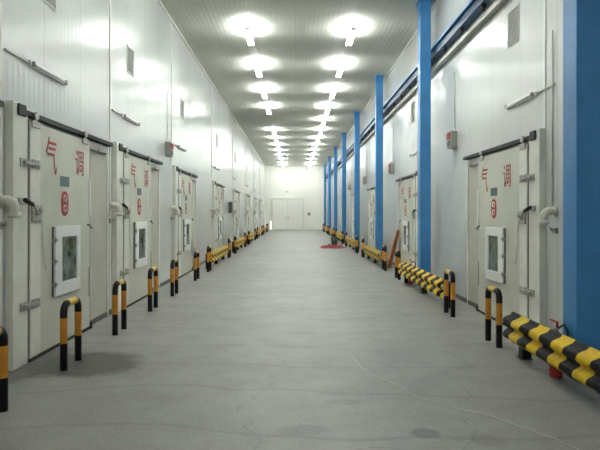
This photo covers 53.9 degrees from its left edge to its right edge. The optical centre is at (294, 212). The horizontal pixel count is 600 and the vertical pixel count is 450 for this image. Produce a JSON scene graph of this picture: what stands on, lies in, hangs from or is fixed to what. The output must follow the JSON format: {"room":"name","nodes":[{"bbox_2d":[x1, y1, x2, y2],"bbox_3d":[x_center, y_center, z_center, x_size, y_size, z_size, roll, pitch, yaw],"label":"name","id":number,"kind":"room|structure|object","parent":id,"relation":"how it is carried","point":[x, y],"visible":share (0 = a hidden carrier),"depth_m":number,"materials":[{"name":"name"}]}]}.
{"room":"warehouse","nodes":[
{"label":"warehouse","id":0,"kind":"room"},
{"bbox_2d":[2,0,264,327],"bbox_3d":[-3.005,-1.475,25.500,0.150,6.150,63.400,0,0,0],"label":"wall","id":1,"kind":"structure","parent":0,"point":[72,41],"depth_m":10.98,"materials":[{"name":"white metal"}]},
{"bbox_2d":[0,0,1,325],"bbox_3d":[-2.924,-1.485,5.860,0.012,6.010,0.040,0,0,0],"label":"trim","id":2,"kind":"structure","parent":1,"relation":"attached to","point":[0,0],"depth_m":5.86,"materials":[{"name":"white paint"}]},
{"bbox_2d":[0,194,20,228],"bbox_3d":[-2.818,-0.013,5.820,0.224,0.347,0.133,0,0,0],"label":"vent pipe","id":3,"kind":"object","parent":1,"relation":"attached to","point":[13,205],"visible":1,"depth_m":5.78,"materials":[{"name":"white plastic"}]},
{"bbox_2d":[4,48,68,84],"bbox_3d":[-2.896,-1.650,6.710,0.068,0.070,1.540,0,0,0],"label":"wall lamp","id":4,"kind":"object","parent":1,"relation":"attached to","point":[32,64],"visible":1,"depth_m":6.74,"materials":[{"name":"grey metal"}]},
{"bbox_2d":[43,0,56,10],"bbox_3d":[-2.922,-2.700,7.010,0.015,0.470,0.410,0,0,0],"label":"window","id":5,"kind":"structure","parent":1,"relation":"in","point":[52,3],"depth_m":7.11,"materials":[{"name":"white paint"}]},
{"bbox_2d":[5,100,112,370],"bbox_3d":[-2.838,0.230,7.585,0.184,2.740,3.250,0,0,0],"label":"door","id":6,"kind":"structure","parent":1,"relation":"in","point":[57,251],"depth_m":6.84,"materials":[{"name":"metal"}]},
{"bbox_2d":[110,0,110,308],"bbox_3d":[-2.924,-1.485,9.340,0.012,6.010,0.040,0,0,0],"label":"trim","id":7,"kind":"structure","parent":1,"relation":"attached to","point":[110,0],"depth_m":9.33,"materials":[{"name":"white paint"}]},
{"bbox_2d":[109,201,122,222],"bbox_3d":[-2.818,-0.013,9.300,0.224,0.347,0.133,0,0,0],"label":"vent pipe","id":8,"kind":"object","parent":1,"relation":"attached to","point":[112,205],"visible":1,"depth_m":9.26,"materials":[{"name":"white plastic"}]},
{"bbox_2d":[112,109,140,125],"bbox_3d":[-2.896,-1.650,10.190,0.068,0.070,1.540,0,0,0],"label":"wall lamp","id":9,"kind":"object","parent":1,"relation":"attached to","point":[123,115],"visible":1,"depth_m":10.27,"materials":[{"name":"white paint"}]},
{"bbox_2d":[127,45,133,76],"bbox_3d":[-2.922,-2.700,10.490,0.015,0.470,0.410,0,0,0],"label":"window","id":10,"kind":"structure","parent":1,"relation":"in","point":[130,52],"depth_m":10.48,"materials":[{"name":"white paint"}]},
{"bbox_2d":[112,142,162,311],"bbox_3d":[-2.838,0.230,11.065,0.184,2.740,3.250,0,0,0],"label":"door","id":11,"kind":"structure","parent":1,"relation":"in","point":[135,181],"depth_m":10.41,"materials":[{"name":"metal"}]},
{"bbox_2d":[90,246,231,324],"bbox_3d":[-2.915,1.565,25.500,0.030,0.070,63.000,0,0,0],"label":"baseboard","id":12,"kind":"structure","parent":1,"relation":"attached to","point":[104,315],"depth_m":9.22,"materials":[{"name":"grey metal"}]},
{"bbox_2d":[165,92,173,156],"bbox_3d":[-2.857,-2.020,13.450,0.150,1.460,0.280,0,0,0],"label":"alarm box","id":13,"kind":"object","parent":1,"relation":"attached to","point":[169,146],"visible":1,"depth_m":13.35,"materials":[{"name":"grey metal"}]},
{"bbox_2d":[171,23,171,259],"bbox_3d":[-2.924,-1.485,13.960,0.012,6.010,0.040,0,0,0],"label":"trim","id":14,"kind":"structure","parent":1,"relation":"attached to","point":[171,23],"depth_m":13.94,"materials":[{"name":"white paint"}]},
{"bbox_2d":[170,205,179,219],"bbox_3d":[-2.818,-0.013,13.920,0.224,0.347,0.133,0,0,0],"label":"vent pipe","id":15,"kind":"object","parent":1,"relation":"attached to","point":[177,210],"visible":1,"depth_m":13.88,"materials":[{"name":"white plastic"}]},
{"bbox_2d":[174,144,185,151],"bbox_3d":[-2.896,-1.650,14.810,0.068,0.070,1.540,0,0,0],"label":"wall lamp","id":16,"kind":"object","parent":1,"relation":"attached to","point":[177,146],"visible":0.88,"depth_m":14.87,"materials":[{"name":"white paint"}]},
{"bbox_2d":[180,98,183,118],"bbox_3d":[-2.922,-2.700,15.290,0.015,0.470,0.410,0,0,0],"label":"window","id":17,"kind":"structure","parent":1,"relation":"in","point":[181,100],"depth_m":15.19,"materials":[{"name":"white paint"}]},
{"bbox_2d":[172,165,197,279],"bbox_3d":[-2.838,0.230,15.685,0.184,2.740,3.250,0,0,0],"label":"door","id":18,"kind":"structure","parent":1,"relation":"in","point":[183,186],"depth_m":15.01,"materials":[{"name":"metal"}]},
{"bbox_2d":[157,0,264,165],"bbox_3d":[-2.905,-4.525,25.500,0.050,0.050,63.000,0,0,0],"label":"trim","id":19,"kind":"structure","parent":1,"relation":"attached to","point":[158,1],"depth_m":17.25,"materials":[{"name":"white paint"}]},
{"bbox_2d":[211,208,217,217],"bbox_3d":[-2.818,-0.013,20.720,0.224,0.347,0.133,0,0,0],"label":"vent pipe","id":20,"kind":"object","parent":1,"relation":"attached to","point":[212,209],"visible":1,"depth_m":20.68,"materials":[{"name":"white plastic"}]},
{"bbox_2d":[212,181,225,250],"bbox_3d":[-2.838,0.230,22.485,0.184,2.740,3.250,0,0,0],"label":"door","id":21,"kind":"structure","parent":1,"relation":"in","point":[217,192],"depth_m":21.60,"materials":[{"name":"metal"}]},
{"bbox_2d":[229,202,232,212],"bbox_3d":[-2.847,-0.250,26.200,0.170,0.500,0.400,0,0,0],"label":"control box","id":22,"kind":"object","parent":1,"relation":"attached to","point":[230,203],"visible":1,"depth_m":26.00,"materials":[{"name":"grey metal"}]},
{"bbox_2d":[232,117,232,241],"bbox_3d":[-2.924,-1.485,27.560,0.012,6.010,0.040,0,0,0],"label":"trim","id":23,"kind":"structure","parent":1,"relation":"attached to","point":[232,117],"depth_m":27.55,"materials":[{"name":"white paint"}]},
{"bbox_2d":[233,189,240,241],"bbox_3d":[-2.838,0.230,29.285,0.184,2.740,3.250,0,0,0],"label":"door","id":24,"kind":"structure","parent":1,"relation":"in","point":[236,196],"depth_m":28.62,"materials":[{"name":"metal"}]},
{"bbox_2d":[245,194,250,234],"bbox_3d":[-2.838,0.230,36.285,0.184,2.740,3.250,0,0,0],"label":"door","id":25,"kind":"structure","parent":1,"relation":"in","point":[247,199],"depth_m":35.19,"materials":[{"name":"metal"}]},
{"bbox_2d":[253,149,253,232],"bbox_3d":[-2.924,-1.485,41.560,0.012,6.010,0.040,0,0,0],"label":"trim","id":26,"kind":"structure","parent":1,"relation":"attached to","point":[253,149],"depth_m":41.55,"materials":[{"name":"white paint"}]},
{"bbox_2d":[254,197,256,230],"bbox_3d":[-2.838,0.230,43.285,0.184,2.740,3.250,0,0,0],"label":"door","id":27,"kind":"structure","parent":1,"relation":"in","point":[255,200],"depth_m":42.37,"materials":[{"name":"metal"}]},
{"bbox_2d":[259,158,259,228],"bbox_3d":[-2.924,-1.485,48.560,0.012,6.010,0.040,0,0,0],"label":"trim","id":28,"kind":"structure","parent":1,"relation":"attached to","point":[259,158],"depth_m":48.53,"materials":[{"name":"white paint"}]},
{"bbox_2d":[260,199,262,228],"bbox_3d":[-2.838,0.230,50.285,0.184,2.740,3.250,0,0,0],"label":"door","id":29,"kind":"structure","parent":1,"relation":"in","point":[261,215],"depth_m":48.68,"materials":[{"name":"metal"}]},
{"bbox_2d":[265,166,326,229],"bbox_3d":[0.070,-1.475,57.075,6.000,6.150,0.150,0,0,0],"label":"wall","id":30,"kind":"structure","parent":0,"point":[304,182],"depth_m":57.01,"materials":[{"name":"white paint"}]},
{"bbox_2d":[271,198,302,229],"bbox_3d":[-0.730,0.080,56.935,3.080,3.040,0.130,0,0,0],"label":"door","id":31,"kind":"structure","parent":30,"relation":"in","point":[285,214],"depth_m":56.91,"materials":[{"name":"metal"}]},
{"bbox_2d":[160,0,435,165],"bbox_3d":[0.070,-4.625,25.500,6.400,0.150,63.400,0,0,0],"label":"ceiling","id":32,"kind":"structure","parent":0,"point":[300,44],"depth_m":17.26,"materials":[{"name":"white metal"}]},
{"bbox_2d":[244,21,253,45],"bbox_3d":[-1.120,-4.415,14.450,0.148,0.270,1.320,0,0,0],"label":"ceiling lamp","id":33,"kind":"object","parent":32,"relation":"hanging from","point":[247,30],"visible":1,"depth_m":14.33,"materials":[{"name":"white paint"}]},
{"bbox_2d":[254,60,261,76],"bbox_3d":[-1.120,-4.415,17.950,0.148,0.270,1.320,0,0,0],"label":"ceiling lamp","id":34,"kind":"object","parent":32,"relation":"hanging from","point":[257,65],"visible":1,"depth_m":17.75,"materials":[{"name":"white paint"}]},
{"bbox_2d":[244,0,283,164],"bbox_3d":[-1.080,-4.540,25.500,0.020,0.020,63.000,0,0,0],"label":"conduit","id":35,"kind":"object","parent":32,"relation":"attached to","point":[244,0],"visible":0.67,"depth_m":17.35,"materials":[{"name":"white metal"}]},
{"bbox_2d":[261,85,266,98],"bbox_3d":[-1.120,-4.415,21.450,0.148,0.270,1.320,0,0,0],"label":"ceiling lamp","id":36,"kind":"object","parent":32,"relation":"hanging from","point":[263,90],"visible":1,"depth_m":21.17,"materials":[{"name":"white paint"}]},
{"bbox_2d":[330,85,335,98],"bbox_3d":[1.370,-4.415,21.450,0.148,0.270,1.320,0,0,0],"label":"ceiling lamp","id":37,"kind":"object","parent":32,"relation":"hanging from","point":[333,90],"visible":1,"depth_m":21.21,"materials":[{"name":"white paint"}]},
{"bbox_2d":[310,0,361,163],"bbox_3d":[1.410,-4.540,25.500,0.020,0.020,63.000,0,0,0],"label":"conduit","id":38,"kind":"object","parent":32,"relation":"attached to","point":[360,0],"visible":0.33,"depth_m":16.55,"materials":[{"name":"white metal"}]},
{"bbox_2d":[336,65,343,76],"bbox_3d":[1.370,-4.415,17.950,0.148,0.270,1.320,0,0,0],"label":"ceiling lamp","id":39,"kind":"object","parent":32,"relation":"hanging from","point":[341,67],"visible":1,"depth_m":17.87,"materials":[{"name":"white paint"}]},
{"bbox_2d":[346,21,356,45],"bbox_3d":[1.370,-4.415,14.450,0.148,0.270,1.320,0,0,0],"label":"ceiling lamp","id":40,"kind":"object","parent":32,"relation":"hanging from","point":[351,34],"visible":1,"depth_m":14.34,"materials":[{"name":"white paint"}]},
{"bbox_2d":[0,230,599,449],"bbox_3d":[0.070,1.700,25.500,6.400,0.200,63.400,0,0,0],"label":"floor","id":41,"kind":"structure","parent":0,"point":[256,352],"depth_m":5.81,"materials":[{"name":"concrete"}]},
{"bbox_2d":[0,326,7,411],"bbox_3d":[-2.360,1.249,4.570,0.074,0.702,0.474,0,0,0],"label":"bollard","id":42,"kind":"object","parent":41,"relation":"on","point":[3,333],"visible":1,"depth_m":4.74,"materials":[{"name":"metal"}]},
{"bbox_2d":[60,297,81,370],"bbox_3d":[-2.360,1.249,6.220,0.074,0.702,0.474,0,0,0],"label":"bollard","id":43,"kind":"object","parent":41,"relation":"on","point":[75,301],"visible":1,"depth_m":6.06,"materials":[{"name":"black metal"}]},
{"bbox_2d":[112,279,126,335],"bbox_3d":[-2.360,1.249,7.940,0.074,0.702,0.474,0,0,0],"label":"bollard","id":44,"kind":"object","parent":41,"relation":"on","point":[122,282],"visible":1,"depth_m":7.78,"materials":[{"name":"metal"}]},
{"bbox_2d":[148,266,157,311],"bbox_3d":[-2.360,1.249,9.800,0.074,0.702,0.474,0,0,0],"label":"bollard","id":45,"kind":"object","parent":41,"relation":"on","point":[154,269],"visible":1,"depth_m":9.64,"materials":[{"name":"metal"}]},
{"bbox_2d":[170,258,177,295],"bbox_3d":[-2.360,1.249,11.550,0.074,0.702,0.474,0,0,0],"label":"bollard","id":46,"kind":"object","parent":41,"relation":"on","point":[175,260],"visible":1,"depth_m":11.33,"materials":[{"name":"metal"}]},
{"bbox_2d":[194,250,198,280],"bbox_3d":[-2.360,1.249,14.150,0.074,0.702,0.474,0,0,0],"label":"bollard","id":47,"kind":"object","parent":41,"relation":"on","point":[196,253],"visible":1,"depth_m":13.94,"materials":[{"name":"metal"}]},
{"bbox_2d":[207,246,210,271],"bbox_3d":[-2.360,1.249,16.200,0.074,0.702,0.474,0,0,0],"label":"bollard","id":48,"kind":"object","parent":41,"relation":"on","point":[208,247],"visible":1,"depth_m":16.04,"materials":[{"name":"metal"}]},
{"bbox_2d":[206,245,227,268],"bbox_3d":[-2.446,1.361,18.650,0.219,0.478,4.100,0,0,0],"label":"guard rail","id":49,"kind":"object","parent":41,"relation":"on","point":[218,253],"visible":0.84,"depth_m":18.49,"materials":[{"name":"yellow metal"}]},
{"bbox_2d":[228,238,230,257],"bbox_3d":[-2.360,1.249,21.200,0.074,0.702,0.474,0,0,0],"label":"bollard","id":50,"kind":"object","parent":41,"relation":"on","point":[229,239],"visible":0.98,"depth_m":20.98,"materials":[{"name":"metal"}]},
{"bbox_2d":[234,236,236,253],"bbox_3d":[-2.360,1.249,23.300,0.074,0.702,0.474,0,0,0],"label":"bollard","id":51,"kind":"object","parent":41,"relation":"on","point":[235,237],"visible":1,"depth_m":23.08,"materials":[{"name":"metal"}]},
{"bbox_2d":[232,237,244,252],"bbox_3d":[-2.446,1.361,25.650,0.219,0.478,3.900,0,0,0],"label":"guard rail","id":52,"kind":"object","parent":41,"relation":"on","point":[240,241],"visible":0.77,"depth_m":25.33,"materials":[{"name":"yellow metal"}]},
{"bbox_2d":[246,232,254,243],"bbox_3d":[-2.446,1.361,32.450,0.219,0.478,3.900,0,0,0],"label":"guard rail","id":53,"kind":"object","parent":41,"relation":"on","point":[252,234],"visible":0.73,"depth_m":31.93,"materials":[{"name":"yellow metal"}]},
{"bbox_2d":[324,164,325,226],"bbox_3d":[2.790,-1.475,54.600,0.300,6.150,0.360,0,0,0],"label":"steel column","id":54,"kind":"structure","parent":41,"relation":"on","point":[324,164],"depth_m":54.45,"materials":[{"name":"blue metal"}]},
{"bbox_2d":[328,156,331,228],"bbox_3d":[2.790,-1.475,47.600,0.300,6.150,0.360,0,0,0],"label":"steel column","id":55,"kind":"structure","parent":41,"relation":"on","point":[329,157],"depth_m":47.46,"materials":[{"name":"blue metal"}]},
{"bbox_2d":[320,244,346,248],"bbox_3d":[1.770,1.511,27.322,1.304,0.178,1.719,0,0,0],"label":"heap","id":56,"kind":"object","parent":41,"relation":"on","point":[333,246],"visible":0.99,"depth_m":26.97,"materials":[{"name":"red"}]},
{"bbox_2d":[331,237,337,244],"bbox_3d":[1.950,1.395,29.200,0.380,0.410,0.380,0,0,0],"label":"waste bin","id":57,"kind":"object","parent":41,"relation":"on","point":[334,240],"visible":0.83,"depth_m":29.06,"materials":[{"name":"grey plastic"}]},
{"bbox_2d":[333,147,337,230],"bbox_3d":[2.790,-1.475,40.600,0.300,6.150,0.360,0,0,0],"label":"steel column","id":58,"kind":"structure","parent":41,"relation":"on","point":[335,148],"depth_m":40.45,"materials":[{"name":"blue metal"}]},
{"bbox_2d":[336,232,344,242],"bbox_3d":[2.526,1.361,32.900,0.219,0.478,3.900,0,0,0],"label":"guard rail","id":59,"kind":"object","parent":41,"relation":"on","point":[339,235],"visible":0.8,"depth_m":32.83,"materials":[{"name":"yellow metal"}]},
{"bbox_2d":[341,133,346,234],"bbox_3d":[2.790,-1.475,33.600,0.300,6.150,0.360,0,0,0],"label":"steel column","id":60,"kind":"structure","parent":41,"relation":"on","point":[343,134],"depth_m":33.45,"materials":[{"name":"blue metal"}]},
{"bbox_2d":[346,237,358,251],"bbox_3d":[2.526,1.361,25.900,0.219,0.478,3.900,0,0,0],"label":"guard rail","id":61,"kind":"object","parent":41,"relation":"on","point":[350,241],"visible":0.84,"depth_m":25.77,"materials":[{"name":"yellow metal"}]},
{"bbox_2d":[355,235,357,253],"bbox_3d":[2.460,1.249,23.500,0.074,0.702,0.474,0,0,0],"label":"bollard","id":62,"kind":"object","parent":41,"relation":"on","point":[356,236],"visible":1,"depth_m":23.28,"materials":[{"name":"metal"}]},
{"bbox_2d":[353,111,360,248],"bbox_3d":[2.790,-1.475,26.600,0.300,6.150,0.360,0,0,0],"label":"steel column","id":63,"kind":"structure","parent":41,"relation":"on","point":[356,113],"depth_m":26.45,"materials":[{"name":"blue metal"}]},
{"bbox_2d":[361,238,364,257],"bbox_3d":[2.460,1.249,21.350,0.074,0.702,0.474,0,0,0],"label":"bollard","id":64,"kind":"object","parent":41,"relation":"on","point":[362,239],"visible":0.98,"depth_m":21.51,"materials":[{"name":"metal"}]},
{"bbox_2d":[363,245,381,267],"bbox_3d":[2.526,1.361,18.900,0.219,0.478,3.900,0,0,0],"label":"guard rail","id":65,"kind":"object","parent":41,"relation":"on","point":[371,252],"visible":0.92,"depth_m":18.63,"materials":[{"name":"yellow metal"}]},
{"bbox_2d":[374,75,383,261],"bbox_3d":[2.790,-1.475,19.600,0.300,6.150,0.360,0,0,0],"label":"steel column","id":66,"kind":"structure","parent":41,"relation":"on","point":[378,78],"depth_m":19.46,"materials":[{"name":"blue metal"}]},
{"bbox_2d":[382,245,386,270],"bbox_3d":[2.500,1.249,16.500,0.074,0.702,0.474,0,0,0],"label":"bollard","id":67,"kind":"object","parent":41,"relation":"on","point":[384,248],"visible":1,"depth_m":16.28,"materials":[{"name":"metal"}]},
{"bbox_2d":[387,230,398,267],"bbox_3d":[2.876,1.050,17.244,0.315,1.100,0.420,0,0,24],"label":"leaning board","id":68,"kind":"object","parent":41,"relation":"on","point":[390,260],"visible":0.96,"depth_m":17.16,"materials":[{"name":"brown wood"}]},
{"bbox_2d":[395,250,400,279],"bbox_3d":[2.500,1.249,14.350,0.074,0.702,0.474,0,0,0],"label":"bollard","id":69,"kind":"object","parent":41,"relation":"on","point":[397,252],"visible":0.98,"depth_m":14.51,"materials":[{"name":"metal"}]},
{"bbox_2d":[408,259,415,283],"bbox_3d":[2.623,1.327,13.364,0.145,0.546,0.201,0,0,-35],"label":"fire extinguisher","id":70,"kind":"object","parent":41,"relation":"on","point":[410,261],"visible":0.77,"depth_m":13.32,"materials":[{"name":"red paint"}]},
{"bbox_2d":[415,0,432,287],"bbox_3d":[2.790,-1.475,12.750,0.300,6.150,0.360,0,0,0],"label":"steel column","id":71,"kind":"structure","parent":41,"relation":"on","point":[423,6],"depth_m":12.61,"materials":[{"name":"blue metal"}]},
{"bbox_2d":[398,261,449,307],"bbox_3d":[2.526,1.361,11.770,0.219,0.478,4.100,0,0,0],"label":"guard rail","id":72,"kind":"object","parent":41,"relation":"on","point":[429,282],"visible":0.91,"depth_m":11.32,"materials":[{"name":"yellow metal"}]},
{"bbox_2d":[444,269,454,316],"bbox_3d":[2.430,1.249,9.280,0.074,0.702,0.474,0,0,0],"label":"bollard","id":73,"kind":"object","parent":41,"relation":"on","point":[447,272],"visible":1,"depth_m":9.13,"materials":[{"name":"metal"}]},
{"bbox_2d":[352,356,578,449],"bbox_3d":[1.176,1.597,5.213,0.276,0.004,2.971,0,0,-27],"label":"cord","id":74,"kind":"object","parent":41,"relation":"on","point":[352,356],"visible":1,"depth_m":4.72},
{"bbox_2d":[485,285,502,347],"bbox_3d":[2.430,1.249,7.220,0.074,0.702,0.474,0,0,0],"label":"bollard","id":75,"kind":"object","parent":41,"relation":"on","point":[499,301],"visible":1,"depth_m":7.02,"materials":[{"name":"metal"}]},
{"bbox_2d":[503,311,599,393],"bbox_3d":[2.481,1.361,5.080,0.219,0.478,3.300,0,0,0],"label":"guard rail","id":76,"kind":"object","parent":41,"relation":"on","point":[575,359],"visible":1,"depth_m":5.45,"materials":[{"name":"yellow metal"}]},
{"bbox_2d":[549,319,568,377],"bbox_3d":[2.553,1.327,5.774,0.145,0.546,0.201,0,0,-35],"label":"fire extinguisher","id":77,"kind":"object","parent":41,"relation":"on","point":[553,372],"visible":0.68,"depth_m":5.73,"materials":[{"name":"red paint"}]},
{"bbox_2d":[563,0,599,381],"bbox_3d":[2.790,-1.475,5.750,0.300,6.150,0.360,0,0,0],"label":"steel column","id":78,"kind":"structure","parent":41,"relation":"on","point":[581,18],"depth_m":5.61,"materials":[{"name":"blue metal"}]},
{"bbox_2d":[326,0,491,178],"bbox_3d":[2.982,-3.353,25.500,0.146,0.345,63.000,0,0,0],"label":"steel beam","id":79,"kind":"structure","parent":78,"relation":"attached to","point":[473,8],"depth_m":12.01,"materials":[{"name":"blue metal"}]},
{"bbox_2d":[327,0,562,333],"bbox_3d":[3.145,-1.475,25.500,0.150,6.150,63.400,0,0,0],"label":"wall","id":80,"kind":"structure","parent":0,"point":[490,75],"depth_m":10.62,"materials":[{"name":"white metal"}]},
{"bbox_2d":[337,199,337,231],"bbox_3d":[2.978,0.282,43.885,0.184,2.636,3.250,0,0,0],"label":"door","id":81,"kind":"structure","parent":80,"relation":"in","point":[337,199],"depth_m":42.26,"materials":[{"name":"metal"}]},
{"bbox_2d":[346,177,346,216],"bbox_3d":[2.967,-0.964,34.994,0.205,2.402,0.150,0,0,0],"label":"vent pipe","id":82,"kind":"object","parent":80,"relation":"attached to","point":[346,177],"visible":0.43,"depth_m":35.05,"materials":[{"name":"white plastic"}]},
{"bbox_2d":[348,164,350,190],"bbox_3d":[2.997,-1.970,32.400,0.150,1.460,0.280,0,0,0],"label":"alarm box","id":83,"kind":"object","parent":80,"relation":"attached to","point":[349,185],"visible":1,"depth_m":32.39,"materials":[{"name":"grey metal"}]},
{"bbox_2d":[351,194,353,238],"bbox_3d":[2.978,0.282,29.885,0.184,2.636,3.250,0,0,0],"label":"door","id":84,"kind":"structure","parent":80,"relation":"in","point":[351,194],"depth_m":30.14,"materials":[{"name":"metal"}]},
{"bbox_2d":[367,187,374,247],"bbox_3d":[2.978,0.282,22.885,0.184,2.636,3.250,0,0,0],"label":"door","id":85,"kind":"structure","parent":80,"relation":"in","point":[371,194],"depth_m":22.93,"materials":[{"name":"metal"}]},
{"bbox_2d":[327,0,439,164],"bbox_3d":[3.045,-4.525,25.500,0.050,0.050,63.000,0,0,0],"label":"trim","id":86,"kind":"structure","parent":80,"relation":"attached to","point":[436,1],"depth_m":17.55,"materials":[{"name":"white paint"}]},
{"bbox_2d":[388,163,393,173],"bbox_3d":[2.997,-1.970,18.400,0.150,1.460,0.280,0,0,0],"label":"alarm box","id":87,"kind":"object","parent":80,"relation":"attached to","point":[390,165],"visible":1,"depth_m":18.26,"materials":[{"name":"grey metal"}]},
{"bbox_2d":[395,171,416,266],"bbox_3d":[2.978,0.282,15.885,0.184,2.636,3.250,0,0,0],"label":"door","id":88,"kind":"structure","parent":80,"relation":"in","point":[407,189],"depth_m":15.47,"materials":[{"name":"metal"}]},
{"bbox_2d":[411,101,414,122],"bbox_3d":[3.062,-2.620,15.330,0.015,0.510,0.410,0,0,0],"label":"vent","id":89,"kind":"structure","parent":80,"relation":"in","point":[412,103],"depth_m":15.29,"materials":[{"name":"white metal"}]},
{"bbox_2d":[326,0,507,180],"bbox_3d":[3.019,-3.100,25.500,0.098,0.080,62.960,0,0,0],"label":"cable trunking","id":90,"kind":"object","parent":80,"relation":"attached to","point":[497,4],"visible":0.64,"depth_m":11.20,"materials":[{"name":"silver metal"}]},
{"bbox_2d":[360,246,477,307],"bbox_3d":[3.055,1.565,25.500,0.030,0.070,63.000,0,0,0],"label":"baseboard","id":91,"kind":"structure","parent":80,"relation":"attached to","point":[457,296],"depth_m":10.64,"materials":[{"name":"grey metal"}]},
{"bbox_2d":[446,72,456,148],"bbox_3d":[2.997,-1.970,11.300,0.150,1.460,0.280,0,0,0],"label":"alarm box","id":92,"kind":"object","parent":80,"relation":"attached to","point":[451,136],"visible":1,"depth_m":11.20,"materials":[{"name":"grey metal"}]},
{"bbox_2d":[463,128,544,326],"bbox_3d":[2.978,0.282,8.835,0.184,2.636,3.250,0,0,0],"label":"door","id":93,"kind":"structure","parent":80,"relation":"in","point":[506,189],"depth_m":8.19,"materials":[{"name":"white paint"}]},
{"bbox_2d":[507,3,518,47],"bbox_3d":[3.062,-2.620,8.280,0.015,0.510,0.410,0,0,0],"label":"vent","id":94,"kind":"structure","parent":80,"relation":"in","point":[513,14],"depth_m":8.27,"materials":[{"name":"white paint"}]},
{"bbox_2d":[504,83,555,109],"bbox_3d":[3.036,-1.520,7.720,0.068,0.070,1.540,0,0,0],"label":"wall lamp","id":95,"kind":"object","parent":80,"relation":"attached to","point":[530,95],"visible":1,"depth_m":7.79,"materials":[{"name":"white paint"}]},
{"bbox_2d":[544,0,545,325],"bbox_3d":[3.064,-1.485,7.230,0.012,6.010,0.040,0,0,0],"label":"trim","id":96,"kind":"structure","parent":80,"relation":"attached to","point":[544,0],"depth_m":7.21,"materials":[{"name":"white paint"}]},
{"bbox_2d":[539,30,557,232],"bbox_3d":[2.967,-0.964,6.944,0.205,2.402,0.150,0,0,0],"label":"vent pipe","id":97,"kind":"object","parent":80,"relation":"attached to","point":[553,210],"visible":1,"depth_m":7.00,"materials":[{"name":"white plastic"}]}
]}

